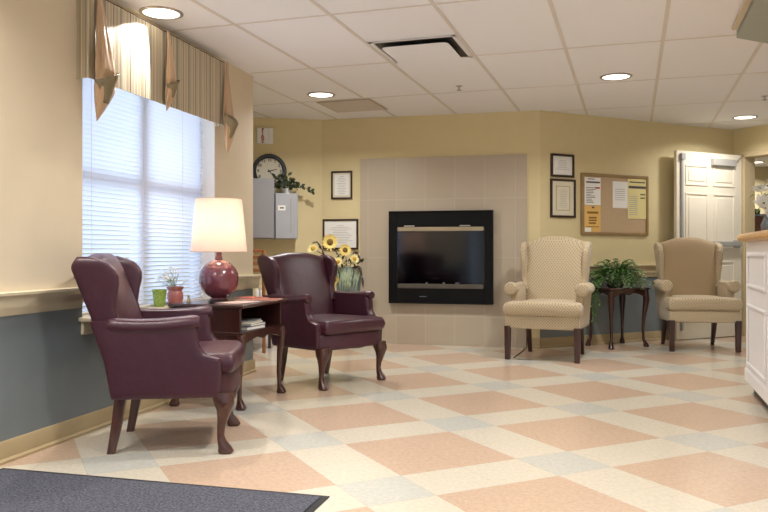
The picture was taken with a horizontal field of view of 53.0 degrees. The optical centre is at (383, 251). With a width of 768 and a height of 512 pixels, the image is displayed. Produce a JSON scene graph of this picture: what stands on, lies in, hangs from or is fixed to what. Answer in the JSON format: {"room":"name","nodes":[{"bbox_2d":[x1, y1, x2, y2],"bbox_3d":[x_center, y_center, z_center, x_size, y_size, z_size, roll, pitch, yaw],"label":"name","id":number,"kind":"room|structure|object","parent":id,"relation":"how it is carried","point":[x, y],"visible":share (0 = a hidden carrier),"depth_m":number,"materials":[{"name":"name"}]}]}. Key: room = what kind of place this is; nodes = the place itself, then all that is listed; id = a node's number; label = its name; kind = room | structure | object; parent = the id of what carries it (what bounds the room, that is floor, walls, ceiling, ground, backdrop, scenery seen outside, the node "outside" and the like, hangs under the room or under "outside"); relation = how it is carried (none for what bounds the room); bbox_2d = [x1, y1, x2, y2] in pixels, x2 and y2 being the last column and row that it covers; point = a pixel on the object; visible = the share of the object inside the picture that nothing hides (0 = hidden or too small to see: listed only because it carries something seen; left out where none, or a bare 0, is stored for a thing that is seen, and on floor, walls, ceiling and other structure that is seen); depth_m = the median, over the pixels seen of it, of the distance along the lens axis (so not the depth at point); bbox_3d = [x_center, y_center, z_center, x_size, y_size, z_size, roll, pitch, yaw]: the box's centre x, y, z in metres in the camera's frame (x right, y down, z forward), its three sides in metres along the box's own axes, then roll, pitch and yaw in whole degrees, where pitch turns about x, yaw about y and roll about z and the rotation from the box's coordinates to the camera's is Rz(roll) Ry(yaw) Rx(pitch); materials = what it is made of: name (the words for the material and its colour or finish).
{"room":"care facility","nodes":[
{"label":"care facility","id":0,"kind":"room"},
{"bbox_2d":[0,0,252,441],"bbox_3d":[-2.297,-0.230,1.720,0.161,2.400,9.400,0,0,14],"label":"wall","id":1,"kind":"structure","parent":0,"point":[51,373],"depth_m":3.85,"materials":[{"name":"beige paint"}]},
{"bbox_2d":[0,287,83,316],"bbox_3d":[-2.474,0.240,0.612,0.049,0.110,7.165,0,0,14],"label":"trim","id":2,"kind":"structure","parent":1,"relation":"attached to","point":[44,300],"depth_m":3.75,"materials":[{"name":"beige wood"}]},
{"bbox_2d":[0,359,255,465],"bbox_3d":[-2.284,0.920,1.723,0.184,0.100,9.412,0,0,14],"label":"baseboard","id":3,"kind":"structure","parent":1,"relation":"attached to","point":[21,446],"depth_m":3.95,"materials":[{"name":"beige wood"}]},
{"bbox_2d":[78,78,214,334],"bbox_3d":[-1.472,-0.355,4.861,0.255,1.590,1.596,0,0,14],"label":"window","id":4,"kind":"structure","parent":1,"relation":"in","point":[208,134],"depth_m":5.60,"materials":[{"name":"white paint"}]},
{"bbox_2d":[83,78,203,314],"bbox_3d":[-1.517,-0.397,4.878,0.044,1.490,1.522,0,0,14],"label":"window blind","id":5,"kind":"object","parent":4,"relation":"attached to","point":[136,136],"visible":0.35,"depth_m":4.84,"materials":[{"name":"white plastic"}]},
{"bbox_2d":[152,289,166,306],"bbox_3d":[-1.435,0.293,4.920,0.094,0.108,0.094,0,0,0],"label":"plant pot","id":6,"kind":"object","parent":4,"relation":"on","point":[159,295],"visible":1,"depth_m":4.89,"materials":[{"name":"ceramic"}]},
{"bbox_2d":[156,266,186,302],"bbox_3d":[-1.424,0.220,5.108,0.211,0.255,0.204,0,0,0],"label":"plant pot","id":7,"kind":"object","parent":4,"relation":"on","point":[175,294],"visible":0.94,"depth_m":5.07,"materials":[{"name":"pink ceramic"}]},
{"bbox_2d":[76,0,237,153],"bbox_3d":[-1.327,-1.037,4.844,0.182,0.680,1.696,0,0,14],"label":"window valance","id":8,"kind":"object","parent":1,"relation":"attached to","point":[116,47],"visible":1,"depth_m":4.58,"materials":[{"name":"beige fabric"}]},
{"bbox_2d":[236,274,261,289],"bbox_3d":[-1.191,0.240,5.995,0.202,0.110,0.749,0,0,14],"label":"trim","id":9,"kind":"structure","parent":1,"relation":"attached to","point":[245,281],"depth_m":6.12,"materials":[{"name":"beige wood"}]},
{"bbox_2d":[253,117,321,295],"bbox_3d":[-1.950,-0.230,8.126,2.589,2.400,0.140,0,0,-12],"label":"wall","id":10,"kind":"structure","parent":0,"point":[298,142],"depth_m":8.28,"materials":[{"name":"yellow paint"}]},
{"bbox_2d":[253,178,273,238],"bbox_3d":[-1.347,-0.446,8.013,0.388,0.617,0.339,0,0,-12],"label":"upper cabinet","id":11,"kind":"object","parent":10,"relation":"attached to","point":[263,188],"visible":0.54,"depth_m":7.87,"materials":[{"name":"grey metal"}]},
{"bbox_2d":[257,128,272,143],"bbox_3d":[-1.264,-1.233,8.180,0.170,0.170,0.049,0,0,-12],"label":"fire alarm","id":12,"kind":"object","parent":10,"relation":"attached to","point":[264,135],"visible":1,"depth_m":8.17,"materials":[{"name":"white plastic"}]},
{"bbox_2d":[253,154,286,187],"bbox_3d":[-1.220,-0.861,8.197,0.366,0.366,0.033,0,0,-12],"label":"wall clock","id":13,"kind":"object","parent":10,"relation":"attached to","point":[264,165],"visible":0.84,"depth_m":8.20,"materials":[{"name":"black plastic"}]},
{"bbox_2d":[274,193,297,238],"bbox_3d":[-1.039,-0.375,8.130,0.236,0.479,0.242,0,0,-12],"label":"upper cabinet","id":14,"kind":"object","parent":10,"relation":"attached to","point":[285,204],"visible":0.97,"depth_m":8.02,"materials":[{"name":"grey metal"}]},
{"bbox_2d":[272,172,314,194],"bbox_3d":[-0.959,-0.721,8.104,0.419,0.234,0.237,0,0,-34],"label":"trailing plant","id":15,"kind":"object","parent":14,"relation":"on","point":[285,183],"visible":1,"depth_m":8.08,"materials":[{"name":"green plant"}]},
{"bbox_2d":[0,336,767,511],"bbox_3d":[2.300,0.995,4.600,13.800,0.050,17.600,0,0,0],"label":"floor","id":16,"kind":"structure","parent":0,"point":[631,426],"depth_m":4.05,"materials":[{"name":"tile"}]},
{"bbox_2d":[71,253,243,454],"bbox_3d":[-1.118,0.487,3.968,0.781,0.965,0.732,0,0,-7],"label":"chair","id":17,"kind":"object","parent":16,"relation":"on","point":[147,353],"visible":1,"depth_m":3.64,"materials":[{"name":"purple leather"}]},
{"bbox_2d":[199,340,243,372],"bbox_3d":[-1.013,0.533,3.982,0.570,0.112,0.610,0,0,-7],"label":"seat cushion","id":18,"kind":"object","parent":17,"relation":"on","point":[230,353],"depth_m":3.82,"materials":[{"name":"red leather"}]},
{"bbox_2d":[0,468,329,511],"bbox_3d":[-1.271,0.965,2.090,1.545,0.008,2.400,0,0,15],"label":"entrance mat","id":19,"kind":"object","parent":16,"relation":"on","point":[21,490],"visible":1,"depth_m":3.03,"materials":[{"name":"carpet"}]},
{"bbox_2d":[168,298,286,410],"bbox_3d":[-1.014,0.646,5.079,0.531,0.647,0.670,0,0,16],"label":"side table","id":20,"kind":"object","parent":16,"relation":"on","point":[225,321],"visible":0.67,"depth_m":4.83,"materials":[{"name":"brown wood"}]},
{"bbox_2d":[190,197,246,300],"bbox_3d":[-1.100,-0.016,5.130,0.374,0.676,0.374,0,0,0],"label":"table lamp","id":21,"kind":"object","parent":20,"relation":"on","point":[218,222],"visible":0.98,"depth_m":5.01,"materials":[{"name":"ceramic"}]},
{"bbox_2d":[217,301,261,303],"bbox_3d":[-0.926,0.321,4.917,0.180,0.003,0.240,0,0,29],"label":"leaflet","id":22,"kind":"object","parent":20,"relation":"on","point":[229,302],"visible":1,"depth_m":4.87,"materials":[{"name":"paper"}]},
{"bbox_2d":[241,324,264,330],"bbox_3d":[-0.938,0.483,4.983,0.260,0.022,0.220,0,0,21],"label":"book","id":23,"kind":"object","parent":20,"relation":"on","point":[243,328],"visible":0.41,"depth_m":4.89,"materials":[{"name":"paper"}]},
{"bbox_2d":[241,322,265,326],"bbox_3d":[-0.932,0.465,5.002,0.260,0.014,0.210,0,0,16],"label":"book","id":24,"kind":"object","parent":23,"relation":"on","point":[260,323],"visible":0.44,"depth_m":4.90,"materials":[{"name":"paper"}]},
{"bbox_2d":[241,320,262,324],"bbox_3d":[-0.941,0.452,4.973,0.260,0.010,0.200,0,0,12],"label":"book","id":25,"kind":"object","parent":24,"relation":"on","point":[259,321],"visible":0.4,"depth_m":4.88,"materials":[{"name":"beige paper"}]},
{"bbox_2d":[241,318,261,321],"bbox_3d":[-0.923,0.443,5.000,0.220,0.008,0.190,0,0,2],"label":"book","id":26,"kind":"object","parent":25,"relation":"on","point":[242,319],"visible":0.48,"depth_m":5.00,"materials":[{"name":"paper"}]},
{"bbox_2d":[254,288,258,296],"bbox_3d":[-1.302,0.432,7.880,0.052,0.215,0.051,0,0,0],"label":"plastic bottle","id":27,"kind":"object","parent":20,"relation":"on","point":[256,292],"visible":0.31,"depth_m":7.86,"materials":[{"name":"white plastic"}]},
{"bbox_2d":[235,298,282,300],"bbox_3d":[-0.840,0.319,5.173,0.280,0.006,0.210,0,0,5],"label":"magazine","id":28,"kind":"object","parent":20,"relation":"on","point":[241,299],"visible":1,"depth_m":5.13,"materials":[{"name":"paper"}]},
{"bbox_2d":[234,296,268,298],"bbox_3d":[-0.916,0.314,5.305,0.200,0.005,0.150,0,0,36],"label":"magazine","id":29,"kind":"object","parent":28,"relation":"on","point":[245,297],"visible":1,"depth_m":5.27,"materials":[{"name":"paper"}]},
{"bbox_2d":[253,249,270,352],"bbox_3d":[-1.334,0.471,7.572,0.410,0.998,0.437,0,0,0],"label":"chair","id":30,"kind":"object","parent":16,"relation":"on","point":[254,250],"visible":0.08,"depth_m":7.38,"materials":[{"name":"brown wood"}]},
{"bbox_2d":[253,335,274,346],"bbox_3d":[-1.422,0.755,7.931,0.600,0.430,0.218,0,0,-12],"label":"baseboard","id":31,"kind":"structure","parent":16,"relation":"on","point":[257,342],"depth_m":7.86,"materials":[{"name":"white paint"}]},
{"bbox_2d":[257,253,386,390],"bbox_3d":[-0.458,0.487,5.843,0.781,0.965,0.732,0,0,43],"label":"chair","id":32,"kind":"object","parent":16,"relation":"on","point":[319,318],"visible":0.95,"depth_m":5.78,"materials":[{"name":"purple leather"}]},
{"bbox_2d":[313,314,384,334],"bbox_3d":[-0.381,0.533,5.771,0.570,0.112,0.610,0,0,43],"label":"seat cushion","id":33,"kind":"object","parent":32,"relation":"on","point":[327,324],"depth_m":5.58,"materials":[{"name":"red leather"}]},
{"bbox_2d":[503,236,594,363],"bbox_3d":[1.533,0.409,7.130,0.780,1.122,0.746,0,0,24],"label":"chair","id":34,"kind":"object","parent":16,"relation":"on","point":[554,292],"visible":1,"depth_m":7.20,"materials":[{"name":"beige fabric"}]},
{"bbox_2d":[503,299,582,317],"bbox_3d":[1.502,0.505,7.061,0.690,0.136,0.595,0,0,24],"label":"seat cushion","id":35,"kind":"object","parent":34,"relation":"on","point":[515,308],"depth_m":6.82,"materials":[{"name":"beige fabric"}]},
{"bbox_2d":[585,286,650,349],"bbox_3d":[2.399,0.666,7.930,0.540,0.608,0.401,0,0,-26],"label":"side table","id":36,"kind":"object","parent":16,"relation":"on","point":[612,292],"visible":0.9,"depth_m":7.86,"materials":[{"name":"brown wood"}]},
{"bbox_2d":[589,258,655,321],"bbox_3d":[2.396,0.392,7.886,0.699,0.657,0.379,0,0,0],"label":"potted fern","id":37,"kind":"object","parent":36,"relation":"on","point":[619,275],"visible":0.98,"depth_m":7.82,"materials":[{"name":"green plant"}]},
{"bbox_2d":[606,278,623,287],"bbox_3d":[2.373,0.311,7.899,0.200,0.100,0.199,0,0,0],"label":"pot","id":38,"kind":"object","parent":37,"relation":"attached to","point":[609,282],"depth_m":7.82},
{"bbox_2d":[652,238,742,352],"bbox_3d":[3.155,0.409,7.800,0.780,1.122,0.746,0,0,7],"label":"chair","id":39,"kind":"object","parent":16,"relation":"on","point":[689,286],"visible":0.99,"depth_m":7.93,"materials":[{"name":"beige fabric"}]},
{"bbox_2d":[665,295,742,310],"bbox_3d":[3.145,0.505,7.725,0.690,0.136,0.595,0,0,7],"label":"seat cushion","id":40,"kind":"object","parent":39,"relation":"on","point":[672,302],"depth_m":7.45,"materials":[{"name":"beige fabric"}]},
{"bbox_2d":[737,230,767,408],"bbox_3d":[2.167,0.422,3.254,0.730,1.095,4.280,0,0,18],"label":"reception counter","id":41,"kind":"object","parent":16,"relation":"on","point":[756,369],"depth_m":4.84,"materials":[{"name":"white paint"}]},
{"bbox_2d":[737,230,767,241],"bbox_3d":[2.167,-0.098,3.254,0.730,0.054,4.280,0,0,18],"label":"countertop","id":42,"kind":"structure","parent":41,"relation":"on","point":[758,235],"depth_m":4.71,"materials":[{"name":"brown wood"}]},
{"bbox_2d":[750,180,767,229],"bbox_3d":[2.519,-0.307,4.986,0.265,0.364,0.208,0,0,14],"label":"flower vase","id":43,"kind":"object","parent":41,"relation":"on","point":[761,201],"visible":0.98,"depth_m":4.99,"materials":[{"name":"white plant"}]},
{"bbox_2d":[755,214,766,231],"bbox_3d":[5.050,0.220,10.982,0.640,1.500,0.485,0,0,0],"label":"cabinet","id":44,"kind":"object","parent":16,"relation":"on","point":[758,217],"visible":0.02,"depth_m":10.76,"materials":[{"name":"brown wood"}]},
{"bbox_3d":[-0.365,0.702,7.900,0.340,0.535,0.340,0,0,0],"label":"plant stand","id":45,"kind":"object","parent":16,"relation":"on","visible":0},
{"bbox_2d":[307,234,363,291],"bbox_3d":[-0.483,0.123,7.843,0.602,0.622,0.296,0,0,-6],"label":"sunflower vase","id":46,"kind":"object","parent":45,"relation":"on","point":[349,279],"visible":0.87,"depth_m":7.78,"materials":[{"name":"green glass"}]},
{"bbox_2d":[322,110,539,337],"bbox_3d":[0.469,-0.230,8.124,2.315,2.400,0.140,0,0,14],"label":"wall","id":47,"kind":"structure","parent":0,"point":[345,142],"depth_m":8.07,"materials":[{"name":"yellow paint"}]},
{"bbox_2d":[323,219,357,249],"bbox_3d":[-0.469,-0.191,8.274,0.398,0.327,0.021,0,0,14],"label":"picture frame","id":48,"kind":"object","parent":47,"relation":"attached to","point":[345,230],"visible":0.9,"depth_m":8.27,"materials":[{"name":"wood"}]},
{"bbox_2d":[332,227,349,242],"bbox_3d":[-0.469,-0.192,8.272,0.271,0.184,0.001,0,0,14],"label":"print","id":49,"kind":"object","parent":48,"relation":"attached to","point":[332,227],"depth_m":8.27},
{"bbox_2d":[331,171,351,198],"bbox_3d":[-0.454,-0.719,8.270,0.236,0.300,0.021,0,0,14],"label":"picture frame","id":50,"kind":"object","parent":47,"relation":"attached to","point":[341,181],"visible":1,"depth_m":8.27,"materials":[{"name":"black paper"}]},
{"bbox_2d":[337,176,345,193],"bbox_3d":[-0.455,-0.719,8.269,0.112,0.184,0.001,0,0,14],"label":"print","id":51,"kind":"object","parent":50,"relation":"attached to","point":[341,180],"depth_m":8.27,"materials":[{"name":"grey paper"}]},
{"bbox_2d":[360,154,526,347],"bbox_3d":[0.598,-0.010,8.012,1.754,1.961,0.015,0,0,14],"label":"fireplace surround","id":52,"kind":"object","parent":47,"relation":"attached to","point":[497,183],"visible":0.91,"depth_m":8.00,"materials":[{"name":"tile"}]},
{"bbox_2d":[389,210,493,304],"bbox_3d":[0.584,0.055,7.970,1.087,0.963,0.072,0,0,14],"label":"fireplace","id":53,"kind":"object","parent":52,"relation":"attached to","point":[436,257],"visible":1,"depth_m":7.95,"materials":[{"name":"black metal"}]},
{"bbox_2d":[527,338,539,347],"bbox_3d":[1.510,0.920,7.780,0.128,0.100,0.024,0,0,14],"label":"baseboard","id":54,"kind":"structure","parent":47,"relation":"attached to","point":[535,341],"depth_m":7.77,"materials":[{"name":"beige wood"}]},
{"bbox_2d":[113,0,767,166],"bbox_3d":[2.300,-1.460,4.600,13.800,0.060,17.600,0,0,0],"label":"ceiling","id":55,"kind":"structure","parent":0,"point":[487,26],"depth_m":5.63,"materials":[{"name":"tile"}]},
{"bbox_2d":[139,6,182,19],"bbox_3d":[-1.330,-1.425,4.600,0.256,0.009,0.256,0,0,0],"label":"recessed light","id":56,"kind":"object","parent":55,"relation":"in","point":[153,12],"visible":1,"depth_m":4.58,"materials":[{"name":"beige"}]},
{"bbox_2d":[307,92,334,97],"bbox_3d":[-0.572,-1.425,6.990,0.256,0.009,0.256,0,0,0],"label":"recessed light","id":57,"kind":"object","parent":55,"relation":"in","point":[311,94],"visible":1,"depth_m":6.97,"materials":[{"name":"beige"}]},
{"bbox_2d":[316,99,387,112],"bbox_3d":[-0.303,-1.421,7.504,0.540,0.008,0.560,0,0,18],"label":"ceiling vent","id":58,"kind":"object","parent":55,"relation":"in","point":[356,105],"visible":1,"depth_m":7.46,"materials":[{"name":"beige metal"}]},
{"bbox_2d":[368,35,472,63],"bbox_3d":[0.272,-1.415,5.440,0.610,0.029,0.610,0,0,18],"label":"ceiling vent","id":59,"kind":"object","parent":55,"relation":"in","point":[439,48],"visible":1,"depth_m":5.35,"materials":[{"name":"white metal"}]},
{"bbox_2d":[172,0,767,127],"bbox_3d":[3.715,-1.428,2.415,13.646,0.004,12.842,0,0,0],"label":"grid","id":60,"kind":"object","parent":55,"relation":"attached to","point":[668,2],"depth_m":5.62,"materials":[{"name":"beige metal"}]},
{"bbox_2d":[600,73,631,80],"bbox_3d":[1.889,-1.425,6.270,0.256,0.009,0.256,0,0,0],"label":"recessed light","id":61,"kind":"object","parent":55,"relation":"in","point":[612,76],"visible":1,"depth_m":6.25,"materials":[{"name":"beige"}]},
{"bbox_2d":[732,0,751,29],"bbox_3d":[1.171,-1.418,1.607,0.035,0.016,6.900,0,0,18],"label":"trim","id":62,"kind":"structure","parent":55,"relation":"attached to","point":[746,3],"depth_m":4.57,"materials":[{"name":"beige wood"}]},
{"bbox_2d":[732,115,757,119],"bbox_3d":[3.823,-1.425,8.155,0.256,0.009,0.256,0,0,0],"label":"recessed light","id":63,"kind":"object","parent":55,"relation":"in","point":[741,117],"visible":1,"depth_m":8.15,"materials":[{"name":"beige"}]},
{"bbox_2d":[737,0,767,43],"bbox_3d":[2.361,-1.407,2.185,2.198,0.046,8.819,0,0,16],"label":"soffit","id":64,"kind":"object","parent":55,"relation":"attached to","point":[754,25],"depth_m":4.68,"materials":[{"name":"beige paint"}]},
{"bbox_2d":[540,110,732,337],"bbox_3d":[2.801,-0.230,8.463,2.808,2.400,0.140,0,0,-26],"label":"wall","id":65,"kind":"structure","parent":0,"point":[600,145],"depth_m":8.27,"materials":[{"name":"yellow paint"}]},
{"bbox_2d":[550,153,574,177],"bbox_3d":[1.829,-0.885,7.890,0.297,0.235,0.021,0,0,-26],"label":"picture frame","id":66,"kind":"object","parent":65,"relation":"attached to","point":[561,165],"visible":1,"depth_m":7.89,"materials":[{"name":"paper"}]},
{"bbox_2d":[550,178,575,217],"bbox_3d":[1.835,-0.550,7.893,0.323,0.394,0.021,0,0,-26],"label":"picture frame","id":67,"kind":"object","parent":65,"relation":"attached to","point":[562,191],"visible":1,"depth_m":7.89,"materials":[{"name":"black wood"}]},
{"bbox_2d":[540,330,668,347],"bbox_3d":[2.824,0.920,8.383,2.778,0.100,0.025,0,0,-26],"label":"baseboard","id":68,"kind":"structure","parent":65,"relation":"attached to","point":[551,342],"depth_m":8.12,"materials":[{"name":"beige wood"}]},
{"bbox_2d":[580,173,648,234],"bbox_3d":[2.465,-0.503,8.204,0.936,0.644,0.024,0,0,-26],"label":"notice board","id":69,"kind":"object","parent":65,"relation":"attached to","point":[614,221],"visible":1,"depth_m":8.18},
{"bbox_2d":[585,205,600,231],"bbox_3d":[2.185,-0.345,8.063,0.216,0.282,0.002,0,0,-26],"label":"notice sheet","id":70,"kind":"object","parent":69,"relation":"attached to","point":[592,213],"visible":1,"depth_m":8.06,"materials":[{"name":"orange paper"}]},
{"bbox_2d":[586,211,598,226],"bbox_3d":[2.186,-0.343,8.062,0.173,0.164,0.001,0,0,-26],"label":"print","id":71,"kind":"object","parent":70,"relation":"attached to","point":[589,212],"depth_m":8.06},
{"bbox_2d":[585,177,600,204],"bbox_3d":[2.185,-0.636,8.063,0.216,0.288,0.002,0,0,-26],"label":"notice sheet","id":72,"kind":"object","parent":69,"relation":"attached to","point":[592,185],"visible":1,"depth_m":8.06,"materials":[{"name":"paper"}]},
{"bbox_2d":[613,181,627,207],"bbox_3d":[2.528,-0.611,8.233,0.218,0.283,0.002,0,0,-26],"label":"notice sheet","id":73,"kind":"object","parent":69,"relation":"attached to","point":[620,189],"visible":1,"depth_m":8.23,"materials":[{"name":"paper"}]},
{"bbox_2d":[615,189,624,199],"bbox_3d":[2.523,-0.614,8.230,0.142,0.119,0.001,0,0,-26],"label":"print","id":74,"kind":"object","parent":73,"relation":"attached to","point":[620,189],"depth_m":8.23},
{"bbox_2d":[628,179,645,218],"bbox_3d":[2.743,-0.574,8.338,0.274,0.433,0.002,0,0,-26],"label":"notice sheet","id":75,"kind":"object","parent":69,"relation":"attached to","point":[636,187],"visible":1,"depth_m":8.34,"materials":[{"name":"yellow paper"}]},
{"bbox_2d":[629,196,636,214],"bbox_3d":[2.692,-0.501,8.312,0.115,0.201,0.001,0,0,-26],"label":"print","id":76,"kind":"object","parent":75,"relation":"attached to","point":[629,196],"depth_m":8.31},
{"bbox_2d":[629,181,645,198],"bbox_3d":[2.743,-0.669,8.338,0.247,0.182,0.001,0,0,-26],"label":"print","id":77,"kind":"object","parent":75,"relation":"attached to","point":[636,187],"depth_m":8.34},
{"bbox_2d":[589,264,656,277],"bbox_3d":[2.372,0.203,8.150,1.760,0.135,0.040,0,0,-26],"label":"trim","id":78,"kind":"structure","parent":65,"relation":"attached to","point":[650,270],"depth_m":8.38,"materials":[{"name":"beige wood"}]},
{"bbox_2d":[674,150,742,339],"bbox_3d":[3.665,-0.075,8.644,1.030,2.075,0.095,0,0,-26],"label":"door","id":79,"kind":"structure","parent":65,"relation":"in","point":[707,186],"depth_m":8.65,"materials":[{"name":"wood"}]},
{"bbox_2d":[741,148,767,335],"bbox_3d":[4.622,-0.095,8.111,0.178,2.130,1.874,0,0,-26],"label":"door frame","id":80,"kind":"structure","parent":65,"relation":"attached to","point":[748,157],"depth_m":8.89,"materials":[{"name":"beige wood"}]},
{"bbox_2d":[733,124,767,154],"bbox_3d":[4.952,-0.230,7.443,0.141,2.400,3.600,0,0,-26],"label":"wall","id":81,"kind":"structure","parent":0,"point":[756,137],"depth_m":8.81,"materials":[{"name":"yellow paint"}]},
{"bbox_2d":[755,167,767,213],"bbox_3d":[6.000,-0.230,12.950,6.000,2.400,0.100,0,0,0],"label":"wall","id":82,"kind":"structure","parent":0,"point":[761,173],"depth_m":12.90,"materials":[{"name":"yellow paint"}]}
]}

